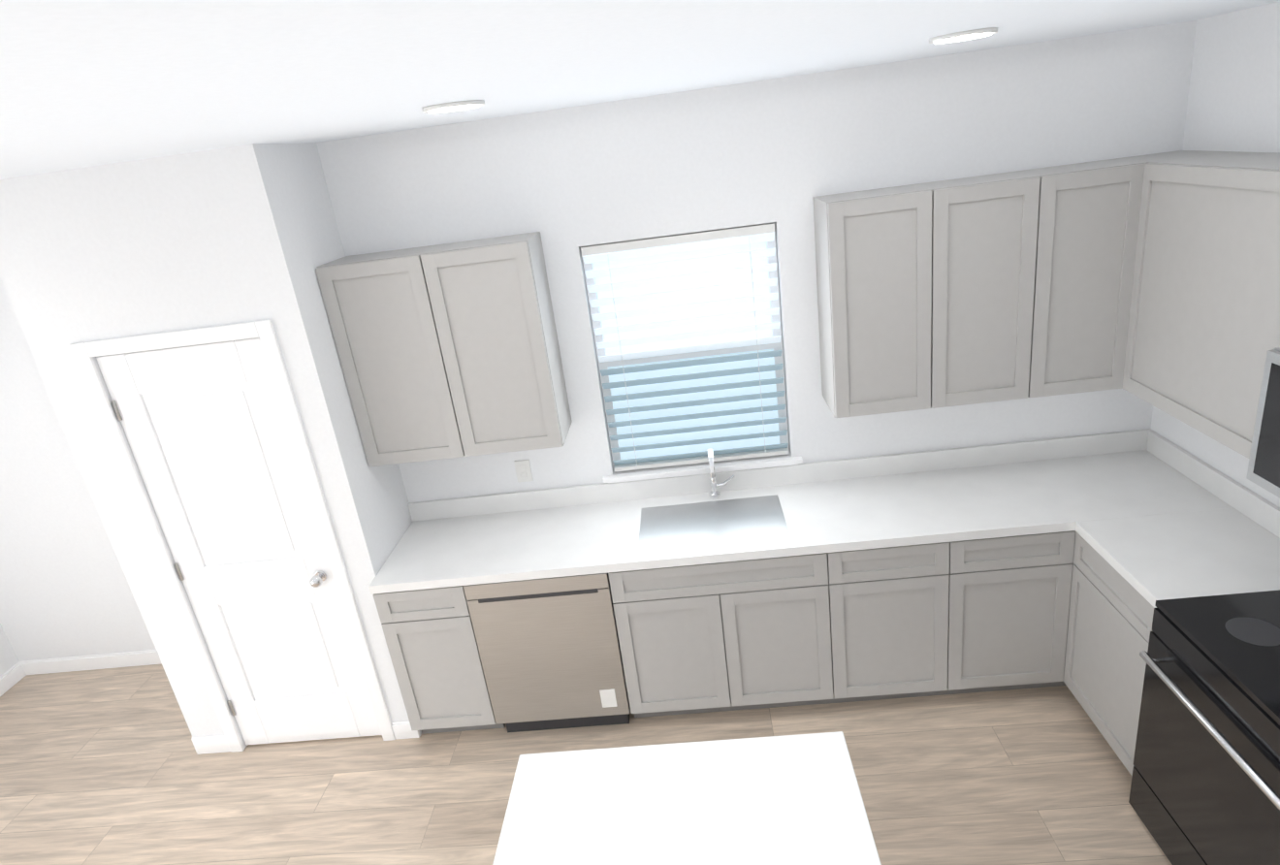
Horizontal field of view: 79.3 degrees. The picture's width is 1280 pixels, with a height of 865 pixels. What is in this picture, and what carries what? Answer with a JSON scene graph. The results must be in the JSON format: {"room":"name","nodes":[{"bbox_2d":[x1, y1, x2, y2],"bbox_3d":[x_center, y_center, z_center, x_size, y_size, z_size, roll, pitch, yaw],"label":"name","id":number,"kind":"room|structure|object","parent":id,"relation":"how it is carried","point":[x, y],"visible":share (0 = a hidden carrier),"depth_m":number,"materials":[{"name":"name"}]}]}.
{"room":"kitchen","nodes":[
{"label":"kitchen","id":0,"kind":"room"},
{"bbox_2d":[0,634,15,675],"bbox_3d":[-4.177,1.792,0.176,0.120,2.740,9.020,-6,21,5],"label":"wall","id":1,"kind":"structure","parent":0,"point":[7,661],"depth_m":4.62,"materials":[{"name":"paint"}]},
{"bbox_2d":[0,661,27,696],"bbox_3d":[-4.068,2.122,0.233,0.018,2.060,8.900,-6,21,5],"label":"trim","id":2,"kind":"structure","parent":1,"relation":"attached to","point":[15,674],"depth_m":4.64,"materials":[{"name":"white wood"}]},
{"bbox_2d":[0,300,147,664],"bbox_3d":[-2.522,0.050,4.199,2.880,2.740,0.140,-6,21,5],"label":"wall","id":3,"kind":"structure","parent":0,"point":[61,595],"depth_m":4.42,"materials":[{"name":"paint"}]},
{"bbox_2d":[19,650,147,674],"bbox_3d":[-2.974,1.359,4.658,1.580,0.100,0.014,-6,21,5],"label":"trim","id":4,"kind":"structure","parent":3,"relation":"attached to","point":[127,658],"depth_m":4.68,"materials":[{"name":"white wood"}]},
{"bbox_2d":[0,143,421,748],"bbox_3d":[-1.814,0.255,3.403,1.150,2.740,0.120,-6,21,5],"label":"wall","id":5,"kind":"structure","parent":0,"point":[207,238],"depth_m":3.05,"materials":[{"name":"paint"}]},
{"bbox_2d":[96,336,381,744],"bbox_3d":[-1.743,0.600,3.458,0.722,2.018,0.112,-6,21,5],"label":"pantry door","id":6,"kind":"structure","parent":5,"relation":"in","point":[206,432],"depth_m":3.43,"materials":[{"name":"white wood"}]},
{"bbox_2d":[69,320,419,754],"bbox_3d":[-1.783,0.577,3.451,1.164,2.100,0.018,-6,21,5],"label":"trim","id":7,"kind":"structure","parent":5,"relation":"attached to","point":[83,355],"depth_m":3.34,"materials":[{"name":"white wood"}]},
{"bbox_2d":[275,142,412,556],"bbox_3d":[-1.308,0.106,3.615,0.150,2.740,0.360,-6,21,5],"label":"wall","id":8,"kind":"structure","parent":0,"point":[302,167],"depth_m":3.32,"materials":[{"name":"paint"}]},
{"bbox_2d":[0,664,1171,864],"bbox_3d":[1.077,2.581,0.202,10.370,0.060,9.140,-6,21,5],"label":"floor","id":9,"kind":"structure","parent":0,"point":[105,767],"depth_m":3.44,"materials":[{"name":"brown wood"}]},
{"bbox_2d":[372,585,505,734],"bbox_3d":[-0.913,0.982,3.825,0.412,0.868,0.617,-6,21,5],"label":"base cabinet","id":10,"kind":"object","parent":9,"relation":"on","point":[430,636],"depth_m":3.52,"materials":[{"name":"grey wood"}]},
{"bbox_2d":[368,428,1237,594],"bbox_3d":[0.610,0.351,3.503,3.614,0.140,0.652,-6,21,5],"label":"countertop","id":11,"kind":"structure","parent":10,"relation":"on","point":[1021,488],"depth_m":3.54,"materials":[{"name":"white stone"}]},
{"bbox_2d":[707,448,735,498],"bbox_3d":[0.385,0.208,3.646,0.131,0.280,0.209,-6,21,5],"label":"kitchen faucet","id":12,"kind":"object","parent":11,"relation":"on","point":[714,494],"visible":1,"depth_m":3.58,"materials":[{"name":"silver metal"}]},
{"bbox_2d":[463,573,630,732],"bbox_3d":[-0.391,0.931,3.778,0.633,0.866,0.616,-6,21,5],"label":"dishwasher","id":13,"kind":"object","parent":9,"relation":"on","point":[550,653],"visible":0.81,"depth_m":3.47,"materials":[{"name":"metal"}]},
{"bbox_2d":[492,731,881,864],"bbox_3d":[0.142,1.607,1.725,0.955,0.916,1.510,-6,21,5],"label":"kitchen island","id":14,"kind":"object","parent":9,"relation":"on","point":[786,800],"visible":1,"depth_m":2.05,"materials":[{"name":"white stone"}]},
{"bbox_2d":[608,554,818,717],"bbox_3d":[0.419,0.843,3.718,0.994,0.868,0.617,-6,21,5],"label":"base cabinet","id":15,"kind":"object","parent":9,"relation":"on","point":[739,634],"depth_m":3.42,"materials":[{"name":"grey wood"}]},
{"bbox_2d":[810,530,1078,703],"bbox_3d":[1.333,0.755,3.625,1.090,0.868,0.660,-6,21,5],"label":"base cabinet","id":16,"kind":"object","parent":9,"relation":"on","point":[976,615],"depth_m":3.34,"materials":[{"name":"grey wood"}]},
{"bbox_2d":[1051,534,1153,775],"bbox_3d":[2.108,0.875,3.029,0.677,0.868,0.605,-6,21,5],"label":"base cabinet","id":17,"kind":"object","parent":9,"relation":"on","point":[1072,611],"depth_m":3.06,"materials":[{"name":"grey wood"}]},
{"bbox_2d":[1074,481,1279,607],"bbox_3d":[2.068,0.411,2.824,0.627,0.140,0.550,-6,21,5],"label":"countertop","id":18,"kind":"structure","parent":17,"relation":"on","point":[1150,516],"depth_m":2.92,"materials":[{"name":"white stone"}]},
{"bbox_2d":[1128,590,1279,864],"bbox_3d":[2.053,1.007,2.345,0.703,1.115,0.767,-6,21,5],"label":"range","id":19,"kind":"object","parent":9,"relation":"on","point":[1205,784],"visible":1,"depth_m":2.41,"materials":[{"name":"metal"}]},
{"bbox_2d":[0,0,1279,179],"bbox_3d":[0.724,-0.036,-0.787,10.370,0.100,9.140,-6,21,5],"label":"ceiling","id":20,"kind":"structure","parent":0,"point":[83,83],"depth_m":1.41,"materials":[{"name":"paint"}]},
{"bbox_2d":[422,99,484,113],"bbox_3d":[-0.544,-0.952,2.257,0.180,0.014,0.180,-6,21,5],"label":"recessed light","id":21,"kind":"object","parent":20,"relation":"in","point":[453,106],"visible":1,"depth_m":2.20,"materials":[{"name":"white plastic"}]},
{"bbox_2d":[928,27,997,43],"bbox_3d":[0.915,-1.123,2.186,0.180,0.014,0.180,-6,21,5],"label":"recessed light","id":22,"kind":"object","parent":20,"relation":"in","point":[964,35],"visible":1,"depth_m":2.13,"materials":[{"name":"white plastic"}]},
{"bbox_2d":[314,19,1198,521],"bbox_3d":[0.502,-0.179,3.722,3.720,2.740,0.180,-6,21,5],"label":"wall","id":23,"kind":"structure","parent":0,"point":[754,152],"depth_m":3.32,"materials":[{"name":"paint"}]},
{"bbox_2d":[315,231,571,466],"bbox_3d":[-0.838,-0.365,3.461,0.897,0.904,0.327,-6,21,5],"label":"upper cabinet","id":24,"kind":"object","parent":23,"relation":"attached to","point":[445,350],"depth_m":3.31,"materials":[{"name":"grey wood"}]},
{"bbox_2d":[513,459,533,481],"bbox_3d":[-0.580,0.193,3.839,0.075,0.115,0.008,-6,21,5],"label":"outlet","id":25,"kind":"object","parent":23,"relation":"attached to","point":[523,470],"visible":1,"depth_m":3.84,"materials":[{"name":"white plastic"}]},
{"bbox_2d":[580,222,789,471],"bbox_3d":[0.234,-0.373,3.649,0.872,1.112,0.108,-6,21,5],"label":"window blinds","id":26,"kind":"object","parent":23,"relation":"attached to","point":[687,327],"visible":0.96,"depth_m":3.63,"materials":[{"name":"plastic"}]},
{"bbox_2d":[602,456,802,483],"bbox_3d":[0.306,0.210,3.795,0.980,0.085,0.035,-6,21,5],"label":"trim","id":27,"kind":"structure","parent":23,"relation":"attached to","point":[792,461],"depth_m":3.78,"materials":[{"name":"white wood"}]},
{"bbox_2d":[812,167,1048,417],"bbox_3d":[1.227,-0.581,3.295,0.870,0.904,0.327,-6,21,5],"label":"upper cabinet","id":28,"kind":"object","parent":23,"relation":"attached to","point":[916,283],"depth_m":3.15,"materials":[{"name":"grey wood"}]},
{"bbox_2d":[1013,158,1149,399],"bbox_3d":[1.767,-0.630,3.232,0.460,0.904,0.370,-6,21,5],"label":"upper cabinet","id":29,"kind":"object","parent":23,"relation":"attached to","point":[1075,218],"depth_m":3.09,"materials":[{"name":"grey wood"}]},
{"bbox_2d":[1123,150,1211,158],"bbox_3d":[2.115,-0.667,3.204,0.372,0.904,0.370,-6,21,5],"label":"upper cabinet","id":30,"kind":"object","parent":23,"relation":"attached to","point":[1171,154],"depth_m":3.10,"materials":[{"name":"grey wood"}]},
{"bbox_2d":[1152,1,1279,507],"bbox_3d":[2.354,0.296,1.804,0.120,2.740,3.900,-6,21,5],"label":"wall","id":31,"kind":"structure","parent":0,"point":[1235,85],"depth_m":2.90,"materials":[{"name":"paint"}]},
{"bbox_2d":[1114,151,1279,458],"bbox_3d":[2.092,-0.452,2.644,0.372,0.904,0.955,-6,21,5],"label":"upper cabinet","id":32,"kind":"object","parent":31,"relation":"attached to","point":[1153,278],"depth_m":2.68,"materials":[{"name":"grey wood"}]},
{"bbox_2d":[1246,347,1279,497],"bbox_3d":[2.050,0.067,1.988,0.456,0.429,0.760,-6,21,5],"label":"over-the-range microwave","id":33,"kind":"object","parent":32,"relation":"attached to","point":[1264,468],"visible":1,"depth_m":2.31,"materials":[{"name":"silver metal"}]}
]}

